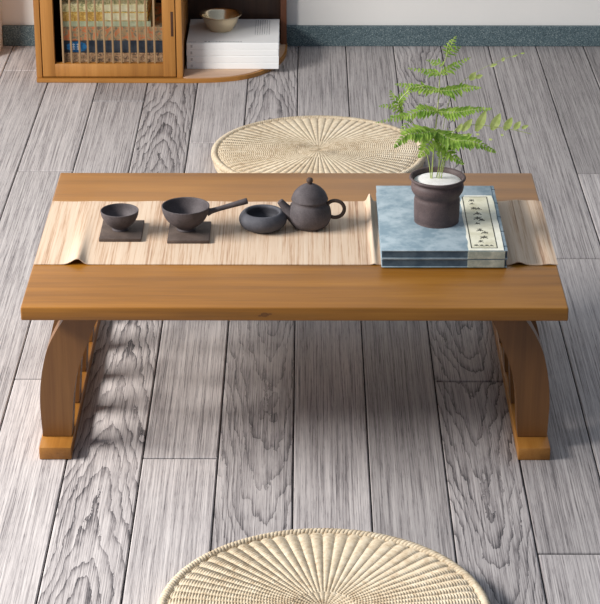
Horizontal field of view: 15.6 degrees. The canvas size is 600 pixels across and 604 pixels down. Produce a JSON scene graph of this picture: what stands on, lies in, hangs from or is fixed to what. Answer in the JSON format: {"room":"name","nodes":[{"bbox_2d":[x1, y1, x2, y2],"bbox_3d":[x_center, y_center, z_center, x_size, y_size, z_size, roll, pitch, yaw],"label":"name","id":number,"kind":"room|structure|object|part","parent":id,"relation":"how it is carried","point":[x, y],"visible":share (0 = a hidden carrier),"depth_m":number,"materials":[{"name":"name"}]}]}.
{"room":"tea room","nodes":[
{"label":"tea room","id":0,"kind":"room"},
{"bbox_2d":[0,0,2,50],"bbox_3d":[-1.500,-1.654,4.776,1.574,2.300,0.100,0,24,0],"label":"wall","id":1,"kind":"structure","parent":0,"point":[1,29],"depth_m":5.24,"materials":[{"name":"paint"}]},
{"bbox_2d":[0,45,599,603],"bbox_3d":[-0.012,0.529,2.677,4.560,0.020,5.683,0,24,0],"label":"floor","id":2,"kind":"structure","parent":0,"point":[194,438],"depth_m":3.51,"materials":[{"name":"grey wood"}]},
{"bbox_2d":[33,0,286,82],"bbox_3d":[-0.315,-0.755,5.049,0.570,0.434,0.285,0,24,0],"label":"base cabinet","id":3,"kind":"object","parent":2,"relation":"on","point":[51,66],"visible":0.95,"depth_m":5.00,"materials":[{"name":"brown wood"}]},
{"bbox_3d":[-0.594,-0.753,5.051,0.013,0.410,0.270,0,24,0],"label":"panel","id":4,"kind":"part","parent":3,"relation":"part of","materials":[{"name":"brown wood"}]},
{"bbox_3d":[-0.434,-0.702,4.935,0.303,0.403,0.018,0,24,0],"label":"door","id":5,"kind":"part","parent":3,"relation":"part of","materials":[{"name":"brown wood"}]},
{"bbox_2d":[64,53,162,61],"bbox_3d":[-0.424,-0.595,5.127,0.236,0.034,0.200,0,24,0],"label":"book","id":6,"kind":"object","parent":3,"relation":"on","point":[159,56],"visible":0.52,"depth_m":5.03,"materials":[{"name":"paper"}]},
{"bbox_2d":[64,40,162,52],"bbox_3d":[-0.424,-0.624,5.113,0.236,0.029,0.201,0,24,0],"label":"book","id":7,"kind":"object","parent":6,"relation":"on","point":[159,45],"visible":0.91,"depth_m":5.02,"materials":[{"name":"paper"}]},
{"bbox_2d":[63,3,161,40],"bbox_3d":[-0.424,-0.652,5.102,0.236,0.032,0.200,0,24,0],"label":"book","id":8,"kind":"object","parent":7,"relation":"on","point":[158,8],"visible":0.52,"depth_m":5.01,"materials":[{"name":"orange paper"}]},
{"bbox_2d":[63,0,155,26],"bbox_3d":[-0.441,-0.673,5.093,0.204,0.013,0.200,0,24,0],"label":"book","id":9,"kind":"object","parent":8,"relation":"on","point":[149,22],"visible":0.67,"depth_m":5.00,"materials":[{"name":"paper"}]},
{"bbox_2d":[62,0,151,20],"bbox_3d":[-0.444,-0.689,5.085,0.196,0.022,0.201,0,24,0],"label":"book","id":10,"kind":"object","parent":9,"relation":"on","point":[82,16],"visible":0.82,"depth_m":4.99,"materials":[{"name":"paper"}]},
{"bbox_2d":[62,0,149,11],"bbox_3d":[-0.445,-0.707,5.077,0.195,0.019,0.201,0,24,0],"label":"book","id":11,"kind":"object","parent":10,"relation":"on","point":[90,6],"visible":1,"depth_m":4.99,"materials":[{"name":"paper"}]},
{"bbox_3d":[-0.399,-0.667,4.985,0.100,0.015,0.001,0,24,0],"label":"spine panel","id":12,"kind":"part","parent":11,"relation":"part of","materials":[{"name":"beige paper"}]},
{"bbox_3d":[-0.399,-0.649,4.994,0.100,0.018,0.001,0,24,0],"label":"spine panel","id":13,"kind":"part","parent":10,"relation":"part of","materials":[{"name":"beige paper"}]},
{"bbox_3d":[-0.315,-0.560,5.134,0.569,0.010,0.285,0,24,0],"label":"board","id":14,"kind":"part","parent":3,"relation":"part of","materials":[{"name":"brown wood"}]},
{"bbox_3d":[-0.323,-0.809,5.177,0.554,0.408,0.007,0,24,0],"label":"panel","id":15,"kind":"part","parent":3,"relation":"part of","materials":[{"name":"brown wood"}]},
{"bbox_3d":[-0.289,-0.628,4.958,0.006,0.058,0.003,0,24,0],"label":"finger pull","id":16,"kind":"part","parent":3,"relation":"part of","materials":[{"name":"black metal"}]},
{"bbox_3d":[-0.273,-0.753,5.050,0.014,0.410,0.270,0,24,0],"label":"panel","id":17,"kind":"part","parent":3,"relation":"part of","materials":[{"name":"brown wood"}]},
{"bbox_2d":[187,44,279,68],"bbox_3d":[-0.155,-0.583,5.149,0.211,0.016,0.196,0,24,0],"label":"book","id":18,"kind":"object","parent":3,"relation":"on","point":[190,65],"visible":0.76,"depth_m":5.06,"materials":[{"name":"paper"}]},
{"bbox_2d":[187,32,279,62],"bbox_3d":[-0.154,-0.597,5.143,0.211,0.016,0.196,0,24,0],"label":"book","id":19,"kind":"object","parent":18,"relation":"on","point":[238,59],"visible":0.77,"depth_m":5.05,"materials":[{"name":"paper"}]},
{"bbox_2d":[187,49,278,55],"bbox_3d":[-0.155,-0.612,5.137,0.211,0.016,0.196,0,24,0],"label":"book","id":20,"kind":"object","parent":19,"relation":"on","point":[190,52],"visible":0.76,"depth_m":5.05,"materials":[{"name":"paper"}]},
{"bbox_2d":[187,19,279,48],"bbox_3d":[-0.154,-0.626,5.131,0.211,0.016,0.196,0,24,0],"label":"book","id":21,"kind":"object","parent":20,"relation":"on","point":[247,33],"visible":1,"depth_m":5.09,"materials":[{"name":"paper"}]},
{"bbox_2d":[199,7,241,32],"bbox_3d":[-0.185,-0.655,5.129,0.100,0.039,0.100,0,24,0],"label":"ceramic bowl","id":22,"kind":"object","parent":21,"relation":"on","point":[219,19],"visible":1,"depth_m":5.12,"materials":[{"name":"beige ceramic"}]},
{"bbox_2d":[183,43,285,77],"bbox_3d":[-0.150,-0.566,5.133,0.231,0.002,0.280,0,24,0],"label":"shelf","id":23,"kind":"object","parent":3,"relation":"attached to","point":[187,73],"depth_m":5.05,"materials":[{"name":"brown wood"}]},
{"bbox_3d":[-0.039,-0.806,5.170,0.014,0.408,0.020,0,24,0],"label":"post","id":24,"kind":"part","parent":3,"relation":"part of","materials":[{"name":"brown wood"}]},
{"bbox_2d":[21,173,568,459],"bbox_3d":[-0.007,0.012,3.514,0.800,0.256,0.569,0,24,0],"label":"table","id":25,"kind":"object","parent":2,"relation":"on","point":[77,295],"visible":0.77,"depth_m":3.30,"materials":[{"name":"brown wood"}]},
{"bbox_2d":[34,194,557,264],"bbox_3d":[-0.006,-0.117,3.470,0.800,0.014,0.270,0,24,0],"label":"table runner","id":26,"kind":"object","parent":25,"relation":"on","point":[72,230],"visible":0.7,"depth_m":3.43,"materials":[{"name":"beige fabric"}]},
{"bbox_2d":[99,220,143,241],"bbox_3d":[-0.281,-0.112,3.468,0.066,0.006,0.080,0,24,0],"label":"coaster","id":27,"kind":"object","parent":26,"relation":"on","point":[134,233],"visible":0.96,"depth_m":3.45,"materials":[{"name":"wood"}]},
{"bbox_2d":[100,203,138,231],"bbox_3d":[-0.284,-0.130,3.459,0.060,0.033,0.060,0,24,0],"label":"tea cup","id":28,"kind":"object","parent":27,"relation":"on","point":[119,216],"visible":1,"depth_m":3.46,"materials":[{"name":"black ceramic"}]},
{"bbox_2d":[167,221,210,242],"bbox_3d":[-0.174,-0.110,3.462,0.066,0.006,0.082,0,24,0],"label":"coaster","id":29,"kind":"object","parent":26,"relation":"on","point":[201,234],"visible":0.83,"depth_m":3.44,"materials":[{"name":"wood"}]},
{"bbox_2d":[161,197,247,232],"bbox_3d":[-0.150,-0.136,3.456,0.136,0.048,0.076,0,24,0],"label":"bowl","id":30,"kind":"object","parent":29,"relation":"on","point":[184,213],"visible":1,"depth_m":3.46,"materials":[{"name":"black ceramic"}]},
{"bbox_3d":[-0.115,-0.150,3.460,0.067,0.026,0.014,-5,24,-12],"label":"handle","id":31,"kind":"part","parent":30,"relation":"part of","materials":[{"name":"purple ceramic"}]},
{"bbox_2d":[239,204,286,233],"bbox_3d":[-0.059,-0.131,3.481,0.076,0.029,0.076,0,24,0],"label":"bowl","id":32,"kind":"object","parent":26,"relation":"on","point":[260,218],"visible":1,"depth_m":3.46,"materials":[{"name":"black ceramic"}]},
{"bbox_2d":[277,177,345,230],"bbox_3d":[0.018,-0.157,3.473,0.087,0.082,0.072,18,29,35],"label":"teapot","id":33,"kind":"object","parent":26,"relation":"on","point":[309,209],"visible":1,"depth_m":3.46,"materials":[{"name":"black ceramic"}]},
{"bbox_3d":[-0.018,-0.146,3.481,0.033,0.038,0.025,8,25,18],"label":"spout","id":34,"kind":"part","parent":33,"relation":"part of","materials":[{"name":"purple ceramic"}]},
{"bbox_3d":[0.015,-0.173,3.470,0.059,0.029,0.059,0,24,0],"label":"lid","id":35,"kind":"part","parent":33,"relation":"part of","materials":[{"name":"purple ceramic"}]},
{"bbox_3d":[0.015,-0.191,3.463,0.011,0.011,0.011,0,24,0],"label":"lid knob","id":36,"kind":"part","parent":33,"relation":"part of","materials":[{"name":"brown ceramic"}]},
{"bbox_3d":[0.057,-0.148,3.478,0.033,0.034,0.008,0,24,0],"label":"handle","id":37,"kind":"part","parent":33,"relation":"part of","materials":[{"name":"brown ceramic"}]},
{"bbox_2d":[376,201,506,267],"bbox_3d":[0.220,-0.114,3.461,0.191,0.014,0.278,0,24,0],"label":"book","id":38,"kind":"object","parent":26,"relation":"on","point":[401,263],"visible":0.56,"depth_m":3.33,"materials":[{"name":"blue paper"}]},
{"bbox_2d":[376,186,507,258],"bbox_3d":[0.220,-0.128,3.455,0.192,0.014,0.280,0,24,0],"label":"book","id":39,"kind":"object","parent":38,"relation":"on","point":[478,233],"visible":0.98,"depth_m":3.40,"materials":[{"name":"blue paper"}]},
{"bbox_2d":[377,36,530,227],"bbox_3d":[0.232,-0.265,3.382,0.232,0.297,0.088,-4,24,-9],"label":"potted fern","id":40,"kind":"object","parent":39,"relation":"on","point":[437,191],"visible":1,"depth_m":3.37,"materials":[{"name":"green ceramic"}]},
{"bbox_2d":[409,167,465,227],"bbox_3d":[0.214,-0.162,3.424,0.088,0.074,0.088,0,24,0],"label":"pot","id":41,"kind":"object","parent":40,"relation":"attached to","point":[437,191],"depth_m":3.40,"materials":[{"name":"brown ceramic"}]},
{"bbox_3d":[0.280,-0.126,3.433,0.038,0.001,0.217,0,24,0],"label":"title panel","id":42,"kind":"part","parent":39,"relation":"part of","materials":[{"name":"paper"}]},
{"bbox_2d":[211,115,425,172],"bbox_3d":[0.038,-0.300,4.506,0.441,0.033,0.441,15,28,30],"label":"floor cushion","id":43,"kind":"object","parent":2,"relation":"on","point":[315,143],"visible":0.81,"depth_m":4.51,"materials":[{"name":"wicker"}]},
{"bbox_2d":[157,528,489,603],"bbox_3d":[0.031,0.415,2.870,0.441,0.033,0.441,15,28,30],"label":"floor cushion","id":44,"kind":"object","parent":2,"relation":"on","point":[313,565],"visible":1,"depth_m":2.95,"materials":[{"name":"wicker"}]},
{"bbox_2d":[1,0,599,46],"bbox_3d":[-0.006,-1.686,4.875,4.560,2.320,0.114,0,24,0],"label":"wall","id":45,"kind":"structure","parent":0,"point":[14,12],"depth_m":5.25,"materials":[{"name":"paint"}]},
{"bbox_2d":[2,25,599,45],"bbox_3d":[0.781,-0.638,5.261,2.986,0.049,0.012,0,24,0],"label":"baseboard","id":46,"kind":"structure","parent":45,"relation":"attached to","point":[13,35],"depth_m":5.26,"materials":[{"name":"stone"}]}
]}

